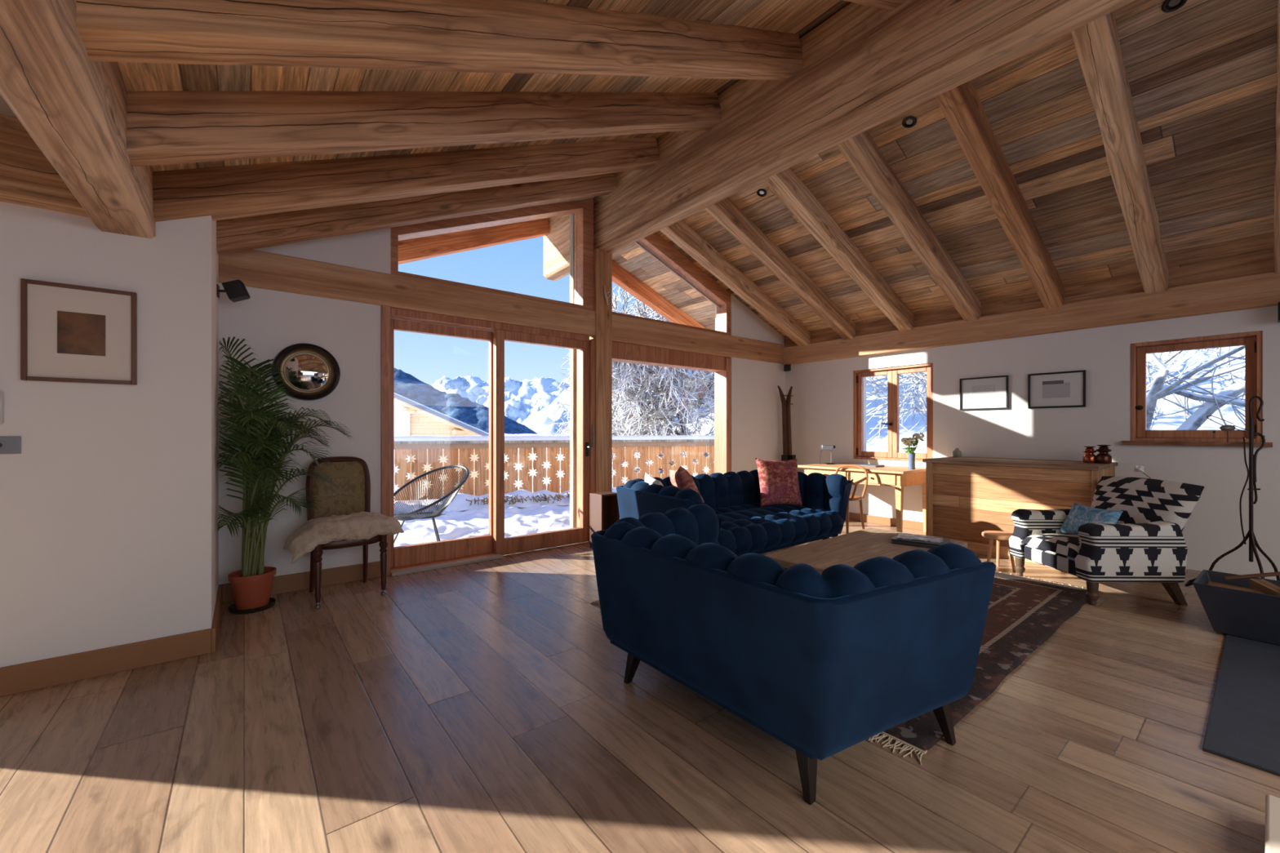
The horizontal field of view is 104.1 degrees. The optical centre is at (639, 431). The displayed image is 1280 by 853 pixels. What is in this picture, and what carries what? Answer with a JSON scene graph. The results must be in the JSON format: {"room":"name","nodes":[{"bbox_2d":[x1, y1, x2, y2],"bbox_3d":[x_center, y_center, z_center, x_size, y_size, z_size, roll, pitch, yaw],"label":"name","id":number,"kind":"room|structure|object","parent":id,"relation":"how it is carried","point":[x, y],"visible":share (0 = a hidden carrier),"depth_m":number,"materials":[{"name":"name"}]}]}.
{"room":"chalet living room","nodes":[
{"label":"chalet living room","id":0,"kind":"room"},
{"bbox_2d":[0,94,17,118],"bbox_3d":[-2.063,-1.420,-1.462,4.150,0.080,7.475,0,0,-38],"label":"ceiling","id":1,"kind":"structure","parent":0,"point":[5,109],"depth_m":2.14,"materials":[{"name":"brown wood"}]},
{"bbox_2d":[0,201,218,667],"bbox_3d":[-4.385,-0.250,1.713,4.460,2.900,0.985,0,0,-38],"label":"wall","id":2,"kind":"structure","parent":0,"point":[109,500],"depth_m":2.48,"materials":[{"name":"white paint"}]},
{"bbox_2d":[0,391,4,424],"bbox_3d":[-2.922,-0.107,2.226,0.100,0.150,0.030,0,0,-38],"label":"thermostat","id":3,"kind":"object","parent":2,"relation":"attached to","point":[2,393],"visible":1,"depth_m":2.25,"materials":[{"name":"white plastic"}]},
{"bbox_2d":[0,436,21,453],"bbox_3d":[-2.867,0.063,2.275,0.059,0.075,0.022,0,0,-38],"label":"switch plate","id":4,"kind":"object","parent":2,"relation":"attached to","point":[8,445],"visible":1,"depth_m":2.27,"materials":[{"name":"silver metal"}]},
{"bbox_2d":[0,114,88,217],"bbox_3d":[-4.201,-1.210,1.135,4.030,0.349,0.169,0,0,-38],"label":"cross beam","id":5,"kind":"structure","parent":2,"relation":"attached to","point":[27,177],"depth_m":2.22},
{"bbox_2d":[20,278,137,385],"bbox_3d":[-2.694,-0.468,2.407,0.375,0.465,0.028,0,0,-38],"label":"framed picture","id":6,"kind":"object","parent":2,"relation":"attached to","point":[69,333],"visible":1,"depth_m":2.40,"materials":[{"name":"brown wood"}]},
{"bbox_2d":[57,311,105,355],"bbox_3d":[-2.694,-0.470,2.407,0.158,0.201,0.002,0,0,-38],"label":"print","id":7,"kind":"object","parent":6,"relation":"attached to","point":[79,333],"depth_m":2.41},
{"bbox_2d":[0,628,211,697],"bbox_3d":[-2.804,1.135,2.327,1.220,0.130,0.018,0,0,-38],"label":"baseboard","id":8,"kind":"structure","parent":2,"relation":"attached to","point":[46,673],"depth_m":2.45,"materials":[{"name":"brown wood"}]},
{"bbox_2d":[211,584,222,653],"bbox_3d":[-2.625,1.135,3.098,0.018,0.130,1.003,0,0,-38],"label":"baseboard","id":9,"kind":"structure","parent":2,"relation":"attached to","point":[215,628],"depth_m":2.91,"materials":[{"name":"brown wood"}]},
{"bbox_2d":[217,279,250,302],"bbox_3d":[-2.695,-0.932,3.303,0.168,0.135,0.100,0,0,-26],"label":"wall speaker","id":10,"kind":"object","parent":2,"relation":"attached to","point":[236,291],"visible":0.96,"depth_m":3.27,"materials":[{"name":"black plastic"}]},
{"bbox_2d":[240,280,250,297],"bbox_3d":[-2.638,-0.951,3.332,0.040,0.091,0.088,0,0,-26],"label":"grille","id":11,"kind":"object","parent":10,"relation":"attached to","point":[244,293],"depth_m":3.29,"materials":[{"name":"black metal"}]},
{"bbox_2d":[117,0,850,171],"bbox_3d":[0.288,-2.042,1.729,3.639,1.566,9.550,0,0,-38],"label":"ceiling","id":12,"kind":"structure","parent":0,"point":[800,17],"depth_m":2.67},
{"bbox_2d":[152,136,659,222],"bbox_3d":[-1.235,-1.892,3.602,3.558,1.670,0.164,0,0,-38],"label":"joist","id":13,"kind":"object","parent":12,"relation":"attached to","point":[239,191],"visible":0.93,"depth_m":3.16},
{"bbox_2d":[216,172,616,253],"bbox_3d":[-1.557,-1.945,4.216,3.298,1.555,0.155,0,0,-38],"label":"joist","id":14,"kind":"object","parent":12,"relation":"attached to","point":[236,234],"visible":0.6,"depth_m":3.86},
{"bbox_2d":[126,90,720,166],"bbox_3d":[-0.749,-1.894,3.006,3.538,1.658,0.156,0,0,-38],"label":"joist","id":15,"kind":"object","parent":12,"relation":"attached to","point":[167,127],"visible":0.95,"depth_m":2.47,"materials":[{"name":"wood"}]},
{"bbox_2d":[75,0,802,80],"bbox_3d":[-0.285,-1.895,2.421,3.537,1.658,0.165,0,0,-38],"label":"joist","id":16,"kind":"object","parent":12,"relation":"attached to","point":[472,36],"visible":0.98,"depth_m":1.93,"materials":[{"name":"wood"}]},
{"bbox_2d":[398,217,550,264],"bbox_3d":[-2.570,-1.872,5.212,3.628,1.696,0.137,0,0,-38],"label":"rafter","id":17,"kind":"object","parent":12,"relation":"attached to","point":[411,250],"visible":0.31,"depth_m":5.64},
{"bbox_2d":[843,0,907,11],"bbox_3d":[0.177,-1.892,1.839,3.539,1.662,0.153,0,0,-38],"label":"joist","id":18,"kind":"object","parent":12,"relation":"attached to","point":[888,5],"visible":0.86,"depth_m":2.82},
{"bbox_2d":[218,196,785,584],"bbox_3d":[-0.577,-0.760,5.554,6.880,3.921,0.300,0,0,-38],"label":"wall","id":19,"kind":"structure","parent":0,"point":[271,321],"depth_m":3.94,"materials":[{"name":"white paint"}]},
{"bbox_2d":[222,560,381,603],"bbox_3d":[-2.530,1.135,3.802,1.006,0.130,0.018,0,0,-38],"label":"baseboard","id":20,"kind":"structure","parent":19,"relation":"attached to","point":[331,576],"depth_m":3.85,"materials":[{"name":"brown wood"}]},
{"bbox_2d":[271,342,340,400],"bbox_3d":[-2.518,-0.452,3.777,0.436,0.436,0.062,0,0,-38],"label":"convex mirror","id":21,"kind":"object","parent":19,"relation":"attached to","point":[313,373],"visible":0.99,"depth_m":3.77,"materials":[{"name":"black mirror"}]},
{"bbox_2d":[284,352,329,391],"bbox_3d":[-2.516,-0.452,3.774,0.304,0.304,0.054,0,0,-38],"label":"mirror glass","id":22,"kind":"object","parent":21,"relation":"attached to","point":[306,371],"depth_m":3.76,"materials":[{"name":"silver mirror"}]},
{"bbox_2d":[381,305,595,576],"bbox_3d":[-1.387,0.080,4.861,2.101,2.240,0.340,0,0,-38],"label":"door","id":23,"kind":"structure","parent":19,"relation":"in","point":[418,557],"depth_m":4.77,"materials":[{"name":"brown wood"}]},
{"bbox_2d":[391,198,593,310],"bbox_3d":[-1.357,-1.927,4.882,2.027,1.224,0.185,0,0,-38],"label":"window","id":24,"kind":"structure","parent":19,"relation":"in","point":[583,210],"depth_m":4.99,"materials":[{"name":"brown wood"}]},
{"bbox_2d":[612,341,730,474],"bbox_3d":[0.383,0.092,6.287,2.015,2.215,0.225,0,0,-38],"label":"window","id":25,"kind":"structure","parent":19,"relation":"in","point":[720,366],"depth_m":6.69,"materials":[{"name":"brown wood"}]},
{"bbox_2d":[612,231,730,335],"bbox_3d":[0.395,-1.976,6.271,2.015,1.352,0.185,0,0,-38],"label":"window","id":26,"kind":"structure","parent":19,"relation":"in","point":[654,244],"depth_m":6.39,"materials":[{"name":"brown wood"}]},
{"bbox_2d":[0,520,1279,852],"bbox_3d":[0.473,1.260,1.013,11.200,0.120,8.200,0,0,-38],"label":"floor","id":27,"kind":"structure","parent":0,"point":[486,706],"depth_m":1.89,"materials":[{"name":"brown wood"}]},
{"bbox_2d":[217,336,354,614],"bbox_3d":[-2.379,0.291,3.420,0.781,1.818,0.775,0,0,-38],"label":"potted palm","id":28,"kind":"object","parent":27,"relation":"on","point":[251,585],"visible":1,"depth_m":3.31,"materials":[{"name":"plant"}]},
{"bbox_2d":[227,566,276,609],"bbox_3d":[-2.631,1.071,3.389,0.260,0.235,0.260,0,0,-38],"label":"pot","id":29,"kind":"object","parent":28,"relation":"attached to","point":[251,588],"depth_m":3.32,"materials":[{"name":"ceramic"}]},
{"bbox_2d":[306,456,388,608],"bbox_3d":[-2.179,0.698,3.685,0.479,1.008,0.502,0,0,-41],"label":"chair","id":30,"kind":"object","parent":27,"relation":"on","point":[352,494],"visible":0.69,"depth_m":3.77,"materials":[{"name":"brown wood"}]},
{"bbox_2d":[283,511,404,564],"bbox_3d":[-2.149,0.739,3.658,0.756,0.241,0.492,0,0,-44],"label":"sheepskin","id":31,"kind":"object","parent":30,"relation":"on","point":[359,526],"visible":1,"depth_m":3.49,"materials":[{"name":"fur"}]},
{"bbox_2d":[589,248,612,492],"bbox_3d":[-0.465,-0.395,5.561,0.215,3.190,0.230,0,0,-38],"label":"post","id":32,"kind":"object","parent":27,"relation":"on","point":[602,260],"visible":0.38,"depth_m":5.46,"materials":[{"name":"brown wood"}]},
{"bbox_2d":[218,248,595,337],"bbox_3d":[-1.739,-1.175,4.480,3.125,0.272,0.102,0,0,-38],"label":"tie beam","id":33,"kind":"structure","parent":32,"relation":"attached to","point":[255,268],"depth_m":4.16,"materials":[{"name":"brown wood"}]},
{"bbox_2d":[612,314,782,364],"bbox_3d":[0.888,-1.160,6.564,3.150,0.292,0.103,0,0,-38],"label":"tie beam","id":34,"kind":"structure","parent":32,"relation":"attached to","point":[626,330],"depth_m":6.31,"materials":[{"name":"brown wood"}]},
{"bbox_2d":[589,491,619,547],"bbox_3d":[-0.365,0.920,5.174,0.240,0.560,0.200,0,0,-42],"label":"side table","id":35,"kind":"object","parent":27,"relation":"on","point":[604,513],"visible":0.56,"depth_m":5.16,"materials":[{"name":"brown wood"}]},
{"bbox_2d":[777,385,788,460],"bbox_3d":[2.076,0.270,7.223,0.169,1.860,0.127,0,0,-38],"label":"ski","id":36,"kind":"object","parent":27,"relation":"on","point":[784,456],"visible":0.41,"depth_m":7.25,"materials":[{"name":"brown wood"}]},
{"bbox_2d":[786,386,795,460],"bbox_3d":[2.207,0.270,7.264,0.120,1.860,0.127,0,0,-38],"label":"ski","id":37,"kind":"object","parent":27,"relation":"on","point":[791,456],"visible":0.36,"depth_m":7.24,"materials":[{"name":"brown wood"}]},
{"bbox_2d":[591,570,1088,764],"bbox_3d":[1.559,1.191,3.617,3.171,0.018,2.181,0,0,-38],"label":"rug","id":38,"kind":"object","parent":27,"relation":"on","point":[1024,612],"visible":0.16,"depth_m":2.91,"materials":[{"name":"fabric"}]},
{"bbox_2d":[616,469,852,556],"bbox_3d":[0.900,0.811,4.658,2.280,0.778,1.080,0,0,-38],"label":"sofa","id":39,"kind":"object","parent":38,"relation":"on","point":[746,527],"visible":0.66,"depth_m":4.57,"materials":[{"name":"blue fabric"}]},
{"bbox_2d":[644,472,663,486],"bbox_3d":[0.145,0.580,4.226,0.165,0.436,0.447,0,0,-15],"label":"cushion","id":40,"kind":"object","parent":39,"relation":"on","point":[649,479],"visible":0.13,"depth_m":4.19,"materials":[{"name":"beige fabric"}]},
{"bbox_2d":[669,465,704,502],"bbox_3d":[0.395,0.510,4.168,0.240,0.479,0.555,0,0,-7],"label":"cushion","id":41,"kind":"object","parent":39,"relation":"on","point":[680,478],"visible":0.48,"depth_m":3.98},
{"bbox_2d":[755,457,802,507],"bbox_3d":[1.418,0.520,5.082,0.514,0.502,0.213,0,0,-17],"label":"cushion","id":42,"kind":"object","parent":39,"relation":"on","point":[779,483],"visible":1,"depth_m":5.01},
{"bbox_2d":[591,503,995,804],"bbox_3d":[0.505,0.816,2.233,0.947,0.768,1.590,0,0,-38],"label":"sofa","id":43,"kind":"object","parent":38,"relation":"on","point":[824,664],"visible":1,"depth_m":1.72,"materials":[{"name":"blue fabric"}]},
{"bbox_2d":[764,527,967,574],"bbox_3d":[1.568,0.989,3.389,1.450,0.387,0.715,0,0,-40],"label":"coffee table","id":44,"kind":"object","parent":38,"relation":"on","point":[851,548],"visible":0.38,"depth_m":3.33,"materials":[{"name":"brown wood"}]},
{"bbox_2d":[891,533,951,548],"bbox_3d":[1.994,0.778,3.536,0.340,0.033,0.260,0,0,38],"label":"book","id":45,"kind":"object","parent":44,"relation":"on","point":[895,540],"visible":0.55,"depth_m":3.45,"materials":[{"name":"black paper"}]},
{"bbox_2d":[897,533,942,542],"bbox_3d":[1.994,0.758,3.552,0.280,0.007,0.190,0,0,32],"label":"magazine","id":46,"kind":"object","parent":45,"relation":"on","point":[901,535],"visible":1,"depth_m":3.53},
{"bbox_2d":[823,464,867,533],"bbox_3d":[2.294,0.794,5.675,0.489,0.816,0.552,0,0,-38],"label":"desk chair","id":47,"kind":"object","parent":27,"relation":"on","point":[852,497],"visible":0.44,"depth_m":5.63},
{"bbox_2d":[797,462,925,532],"bbox_3d":[2.763,0.818,6.162,0.830,0.765,1.320,0,0,-38],"label":"desk","id":48,"kind":"object","parent":27,"relation":"on","point":[898,477],"visible":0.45,"depth_m":5.72,"materials":[{"name":"brown wood"}]},
{"bbox_2d":[819,444,835,464],"bbox_3d":[2.472,0.300,6.581,0.204,0.270,0.080,0,0,2],"label":"desk lamp","id":49,"kind":"object","parent":48,"relation":"on","point":[831,446],"visible":1,"depth_m":6.54,"materials":[{"name":"silver metal"}]},
{"bbox_2d":[907,453,915,469],"bbox_3d":[3.118,0.343,5.723,0.076,0.185,0.076,0,0,-38],"label":"vase","id":50,"kind":"object","parent":48,"relation":"on","point":[911,455],"visible":0.98,"depth_m":5.69,"materials":[{"name":"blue ceramic"}]},
{"bbox_2d":[900,432,924,453],"bbox_3d":[3.118,0.207,5.707,0.230,0.386,0.256,0,0,-38],"label":"bouquet","id":51,"kind":"object","parent":50,"relation":"in","point":[914,441],"visible":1,"depth_m":5.67,"materials":[{"name":"beige plant"}]},
{"bbox_2d":[982,530,1015,572],"bbox_3d":[3.143,1.046,4.357,0.260,0.312,0.260,0,0,-38],"label":"stool","id":52,"kind":"object","parent":27,"relation":"on","point":[998,535],"visible":0.84,"depth_m":4.34,"materials":[{"name":"brown wood"}]},
{"bbox_2d":[922,456,1117,564],"bbox_3d":[3.728,0.745,4.962,0.850,0.910,1.380,0,0,-38],"label":"wooden cabinet","id":53,"kind":"object","parent":27,"relation":"on","point":[966,497],"visible":0.73,"depth_m":4.79,"materials":[{"name":"brown wood"}]},
{"bbox_2d":[1082,446,1096,463],"bbox_3d":[4.129,0.213,4.578,0.097,0.154,0.097,0,0,-38],"label":"lidded jar","id":54,"kind":"object","parent":53,"relation":"on","point":[1089,457],"visible":1,"depth_m":4.55,"materials":[{"name":"orange metal"}]},
{"bbox_2d":[1095,444,1111,463],"bbox_3d":[4.188,0.204,4.504,0.107,0.171,0.107,0,0,-38],"label":"lidded jar","id":55,"kind":"object","parent":53,"relation":"on","point":[1103,457],"visible":0.99,"depth_m":4.47,"materials":[{"name":"orange metal"}]},
{"bbox_2d":[1008,475,1204,605],"bbox_3d":[3.474,0.777,3.787,0.809,0.845,0.770,0,0,1],"label":"armchair","id":56,"kind":"object","parent":27,"relation":"on","point":[1146,544],"visible":0.96,"depth_m":3.48,"materials":[{"name":"multicoloured fabric"}]},
{"bbox_2d":[1021,533,1081,558],"bbox_3d":[3.404,0.852,3.788,0.630,0.097,0.524,0,0,1],"label":"seat cushion","id":57,"kind":"object","parent":56,"relation":"on","point":[1066,545],"depth_m":3.78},
{"bbox_2d":[1059,502,1123,534],"bbox_3d":[3.461,0.700,3.844,0.165,0.238,0.422,0,0,2],"label":"cushion","id":58,"kind":"object","parent":56,"relation":"on","point":[1078,515],"visible":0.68,"depth_m":3.84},
{"bbox_2d":[1202,634,1279,776],"bbox_3d":[3.364,1.194,1.874,1.960,0.012,1.555,0,0,-38],"label":"hearth slab","id":59,"kind":"object","parent":27,"relation":"on","point":[1243,726],"visible":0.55,"depth_m":2.15,"materials":[{"name":"stone"}]},
{"bbox_2d":[1184,569,1279,645],"bbox_3d":[3.824,1.043,2.645,0.478,0.286,1.258,0,0,-36],"label":"log holder","id":60,"kind":"object","parent":59,"relation":"on","point":[1252,615],"visible":1,"depth_m":2.86,"materials":[{"name":"metal"}]},
{"bbox_2d":[1207,581,1265,594],"bbox_3d":[3.588,0.962,2.976,0.073,0.071,0.273,0,0,-21],"label":"log","id":61,"kind":"object","parent":60,"relation":"in","point":[1210,583],"visible":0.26,"depth_m":3.00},
{"bbox_2d":[1224,571,1279,580],"bbox_3d":[3.598,0.815,2.842,0.354,0.131,0.019,0,0,40],"label":"stick","id":62,"kind":"object","parent":60,"relation":"in","point":[1269,574],"visible":1,"depth_m":2.88,"materials":[{"name":"brown wood"}]},
{"bbox_2d":[1248,578,1279,596],"bbox_3d":[3.628,0.937,2.836,0.082,0.134,0.257,0,0,8],"label":"log","id":63,"kind":"object","parent":60,"relation":"in","point":[1267,588],"visible":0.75,"depth_m":2.88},
{"bbox_2d":[1208,395,1279,581],"bbox_3d":[4.270,0.478,3.447,0.362,1.446,0.376,0,0,0],"label":"stand","id":64,"kind":"object","parent":27,"relation":"on","point":[1251,472],"visible":0.91,"depth_m":3.44,"materials":[{"name":"metal"}]},
{"bbox_2d":[1265,794,1279,852],"bbox_3d":[1.837,1.150,1.015,0.740,0.100,0.706,0,0,-38],"label":"plinth","id":65,"kind":"object","parent":27,"relation":"on","point":[1272,803],"visible":1,"depth_m":1.40,"materials":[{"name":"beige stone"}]},
{"bbox_2d":[612,0,1278,337],"bbox_3d":[3.233,-1.973,4.065,3.878,1.514,9.550,0,0,-38],"label":"ceiling","id":66,"kind":"structure","parent":0,"point":[1202,74],"depth_m":3.88,"materials":[{"name":"wood"}]},
{"bbox_2d":[612,260,706,328],"bbox_3d":[0.447,-1.829,7.605,3.794,1.607,0.138,0,0,-38],"label":"rafter","id":67,"kind":"object","parent":66,"relation":"attached to","point":[621,277],"visible":0.4,"depth_m":7.29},
{"bbox_2d":[659,219,810,346],"bbox_3d":[1.223,-1.901,6.320,3.374,1.444,0.152,0,0,-38],"label":"rafter","id":68,"kind":"object","parent":66,"relation":"attached to","point":[679,232],"visible":0.77,"depth_m":6.23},
{"bbox_2d":[704,196,855,340],"bbox_3d":[1.653,-1.900,5.780,3.375,1.448,0.151,0,0,-38],"label":"rafter","id":69,"kind":"object","parent":66,"relation":"attached to","point":[726,211],"visible":0.82,"depth_m":5.67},
{"bbox_2d":[763,167,914,331],"bbox_3d":[2.109,-1.899,5.203,3.375,1.448,0.151,0,0,-38],"label":"rafter","id":70,"kind":"object","parent":66,"relation":"attached to","point":[785,184],"visible":0.8,"depth_m":5.08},
{"bbox_2d":[836,130,981,321],"bbox_3d":[2.550,-1.903,4.647,3.371,1.453,0.151,0,0,-38],"label":"rafter","id":71,"kind":"object","parent":66,"relation":"attached to","point":[860,151],"visible":0.78,"depth_m":4.50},
{"bbox_2d":[902,115,916,128],"bbox_3d":[2.051,-2.354,3.797,0.096,0.044,0.097,0,0,5],"label":"light","id":72,"kind":"object","parent":66,"relation":"attached to","point":[909,122],"visible":1,"depth_m":3.80,"materials":[{"name":"black plastic"}]},
{"bbox_2d":[934,80,1064,308],"bbox_3d":[2.998,-1.900,4.085,3.374,1.449,0.152,0,0,-38],"label":"rafter","id":73,"kind":"object","parent":66,"relation":"attached to","point":[961,105],"visible":0.8,"depth_m":3.91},
{"bbox_2d":[1071,11,1168,293],"bbox_3d":[3.442,-1.902,3.524,3.375,1.448,0.150,0,0,-38],"label":"rafter","id":74,"kind":"object","parent":66,"relation":"attached to","point":[1096,42],"visible":0.91,"depth_m":3.31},
{"bbox_2d":[1161,0,1186,12],"bbox_3d":[2.925,-2.346,2.729,0.096,0.044,0.097,0,0,5],"label":"light","id":75,"kind":"object","parent":66,"relation":"attached to","point":[1168,6],"visible":1,"depth_m":2.74,"materials":[{"name":"black plastic"}]},
{"bbox_2d":[1273,0,1279,273],"bbox_3d":[3.890,-1.902,2.958,3.372,1.449,0.152,0,0,-38],"label":"rafter","id":76,"kind":"object","parent":66,"relation":"attached to","point":[1277,181],"visible":0.96,"depth_m":3.23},
{"bbox_2d":[785,306,1279,580],"bbox_3d":[4.794,-0.110,4.608,0.360,2.620,8.460,0,0,-38],"label":"wall","id":77,"kind":"structure","parent":0,"point":[822,408],"depth_m":4.91,"materials":[{"name":"white paint"}]},
{"bbox_2d":[848,512,923,530],"bbox_3d":[3.375,1.150,6.093,0.018,0.100,3.770,0,0,-38],"label":"baseboard","id":78,"kind":"structure","parent":77,"relation":"attached to","point":[908,524],"depth_m":6.38,"materials":[{"name":"brown wood"}]},
{"bbox_2d":[853,363,933,462],"bbox_3d":[3.265,-0.225,6.407,0.220,1.190,1.000,0,0,-38],"label":"window","id":79,"kind":"structure","parent":77,"relation":"in","point":[893,453],"depth_m":6.38,"materials":[{"name":"brown wood"}]},
{"bbox_2d":[960,375,1008,410],"bbox_3d":[3.811,-0.422,5.534,0.028,0.360,0.460,0,0,-38],"label":"framed drawing","id":80,"kind":"object","parent":77,"relation":"attached to","point":[989,393],"visible":1,"depth_m":5.52,"materials":[{"name":"black"}]},
{"bbox_2d":[972,384,995,400],"bbox_3d":[3.811,-0.427,5.535,0.002,0.170,0.220,0,0,-38],"label":"print","id":81,"kind":"object","parent":80,"relation":"attached to","point":[980,392],"depth_m":5.53},
{"bbox_2d":[784,251,1274,347],"bbox_3d":[4.732,-1.367,4.368,0.024,0.225,8.160,0,0,-38],"label":"trim","id":82,"kind":"structure","parent":77,"relation":"attached to","point":[1261,263],"depth_m":4.80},
{"bbox_2d":[782,271,1279,364],"bbox_3d":[4.743,-1.130,4.376,0.176,0.269,8.160,0,0,-38],"label":"beam","id":83,"kind":"structure","parent":77,"relation":"attached to","point":[1260,290],"depth_m":4.89,"materials":[{"name":"brown wood"}]},
{"bbox_2d":[1027,369,1085,408],"bbox_3d":[4.203,-0.418,5.039,0.028,0.360,0.455,0,0,-38],"label":"framed drawing","id":84,"kind":"object","parent":77,"relation":"attached to","point":[1060,389],"visible":1,"depth_m":5.03,"materials":[{"name":"black"}]},
{"bbox_2d":[1042,382,1070,398],"bbox_3d":[4.204,-0.413,5.039,0.002,0.150,0.220,0,0,-38],"label":"print","id":85,"kind":"object","parent":84,"relation":"attached to","point":[1050,389],"depth_m":5.04},
{"bbox_2d":[1130,330,1262,442],"bbox_3d":[4.885,-0.362,4.426,0.245,0.905,0.801,0,0,-38],"label":"window","id":86,"kind":"structure","parent":77,"relation":"in","point":[1252,341],"depth_m":4.35,"materials":[{"name":"brown wood"}]},
{"bbox_2d":[1121,440,1272,447],"bbox_3d":[4.771,0.106,4.316,0.080,0.037,0.870,0,0,-38],"label":"window sill","id":87,"kind":"structure","parent":77,"relation":"attached to","point":[1123,442],"depth_m":4.28,"materials":[{"name":"brown wood"}]},
{"bbox_2d":[1206,415,1265,442],"bbox_3d":[4.410,-0.018,3.703,0.308,0.206,0.066,0,0,26],"label":"plane","id":88,"kind":"object","parent":87,"relation":"on","point":[1227,428],"visible":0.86,"depth_m":3.71,"materials":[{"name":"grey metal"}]},
{"label":"outside","id":89,"kind":"structure","parent":0,"visible":0},
{"bbox_2d":[394,368,537,434],"bbox_3d":[-140.913,-10.973,300.002,220.812,84.345,276.596,0,0,-38],"label":"mountain","id":90,"kind":"structure","parent":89,"point":[454,406],"depth_m":283.35},
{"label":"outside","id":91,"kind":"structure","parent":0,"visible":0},
{"bbox_2d":[431,375,569,423],"bbox_3d":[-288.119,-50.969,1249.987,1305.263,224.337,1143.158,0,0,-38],"label":"mountain range","id":92,"kind":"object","parent":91,"point":[523,398],"visible":0.03,"depth_m":1153.85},
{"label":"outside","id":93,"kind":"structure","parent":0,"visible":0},
{"bbox_2d":[521,369,714,435],"bbox_3d":[-31.624,-34.927,719.983,631.266,192.255,358.628,0,0,-38],"label":"snowy mountain","id":94,"kind":"structure","parent":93,"point":[534,421],"depth_m":607.07},
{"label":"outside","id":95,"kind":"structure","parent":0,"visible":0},
{"bbox_2d":[394,481,626,555],"bbox_3d":[-3.485,1.294,6.726,12.900,0.222,5.130,0,0,-38],"label":"snow","id":96,"kind":"object","parent":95,"point":[422,531],"visible":0.12,"depth_m":6.82,"materials":[{"name":"white"}]},
{"bbox_2d":[394,465,469,542],"bbox_3d":[-2.270,0.820,5.322,0.766,0.868,0.908,0,0,24],"label":"chair","id":97,"kind":"object","parent":96,"relation":"on","point":[403,517],"visible":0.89,"depth_m":5.43,"materials":[{"name":"black metal"}]},
{"bbox_2d":[440,487,616,511],"bbox_3d":[-0.652,1.164,9.348,5.789,0.271,0.917,0,0,-20],"label":"snow bank","id":98,"kind":"object","parent":96,"relation":"on","point":[459,503],"visible":0.24,"depth_m":8.49,"materials":[{"name":"white"}]},
{"bbox_2d":[465,492,569,505],"bbox_3d":[-0.961,1.148,8.832,4.017,0.158,0.375,0,0,-19],"label":"debris","id":99,"kind":"object","parent":98,"relation":"on","point":[545,499],"visible":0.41,"depth_m":8.46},
{"bbox_2d":[394,435,714,501],"bbox_3d":[-2.783,0.639,9.137,12.010,1.122,0.206,0,0,-20],"label":"fence","id":100,"kind":"object","parent":96,"relation":"on","point":[648,446],"visible":0.32,"depth_m":9.35,"materials":[{"name":"brown"}]},
{"bbox_2d":[569,213,577,528],"bbox_3d":[-0.751,-0.625,5.717,0.080,3.750,0.090,0,0,-38],"label":"post","id":101,"kind":"object","parent":96,"relation":"on","point":[573,353],"visible":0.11,"depth_m":5.68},
{"bbox_3d":[3.193,-0.775,-2.254,11.400,3.950,0.300,0,0,-38],"label":"wall","id":102,"kind":"structure","parent":0,"visible":0},
{"bbox_2d":[0,0,155,238],"bbox_3d":[-0.362,-1.178,-0.290,0.232,0.389,7.195,0,0,-38],"label":"ceiling beam","id":103,"kind":"structure","parent":102,"relation":"attached to","point":[73,107],"depth_m":1.59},
{"bbox_2d":[543,0,1135,280],"bbox_3d":[1.761,-2.360,2.795,0.223,0.795,9.390,0,0,-38],"label":"ridge beam","id":104,"kind":"structure","parent":102,"relation":"attached to","point":[864,67],"depth_m":3.30,"materials":[{"name":"wood"}]},
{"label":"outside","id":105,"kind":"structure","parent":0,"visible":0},
{"bbox_2d":[403,346,1244,537],"bbox_3d":[-24.734,-5.714,63.350,180.000,67.163,270.000,0,0,-38],"label":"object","id":106,"kind":"structure","parent":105,"point":[1170,422],"depth_m":10.80,"materials":[{"name":"white"}]},
{"bbox_2d":[394,392,488,499],"bbox_3d":[-10.813,2.350,23.609,5.887,9.699,12.170,0,0,-30],"label":"chalet","id":107,"kind":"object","parent":106,"relation":"on","point":[411,418],"visible":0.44,"depth_m":20.88,"materials":[{"name":"white paint"}]},
{"bbox_2d":[542,286,714,482],"bbox_3d":[0.574,-1.329,15.583,7.140,8.649,7.964,0,0,-11],"label":"tree","id":108,"kind":"object","parent":106,"relation":"on","point":[630,381],"visible":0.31,"depth_m":14.28,"materials":[{"name":"white plant"}]},
{"bbox_2d":[866,372,926,449],"bbox_3d":[5.044,-1.417,9.156,3.003,4.261,5.025,0,0,29],"label":"bare tree","id":109,"kind":"object","parent":106,"relation":"on","point":[923,375],"visible":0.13,"depth_m":8.55,"materials":[{"name":"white plant"}]},
{"bbox_2d":[866,373,926,413],"bbox_3d":[6.787,-2.507,14.173,3.435,4.285,2.935,0,0,-32],"label":"bare tree","id":110,"kind":"object","parent":106,"relation":"on","point":[920,389],"visible":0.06,"depth_m":13.24,"materials":[{"name":"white plant"}]},
{"bbox_2d":[1146,348,1221,417],"bbox_3d":[9.253,-2.522,10.532,3.736,6.142,5.432,0,0,-1],"label":"bare tree","id":111,"kind":"object","parent":106,"relation":"on","point":[1166,364],"visible":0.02,"depth_m":9.07,"materials":[{"name":"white plant"}]},
{"bbox_2d":[1146,345,1244,430],"bbox_3d":[6.618,-1.134,5.607,4.574,4.482,4.498,0,0,37],"label":"bare tree","id":112,"kind":"object","parent":106,"relation":"on","point":[1158,390],"visible":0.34,"depth_m":6.11,"materials":[{"name":"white plant"}]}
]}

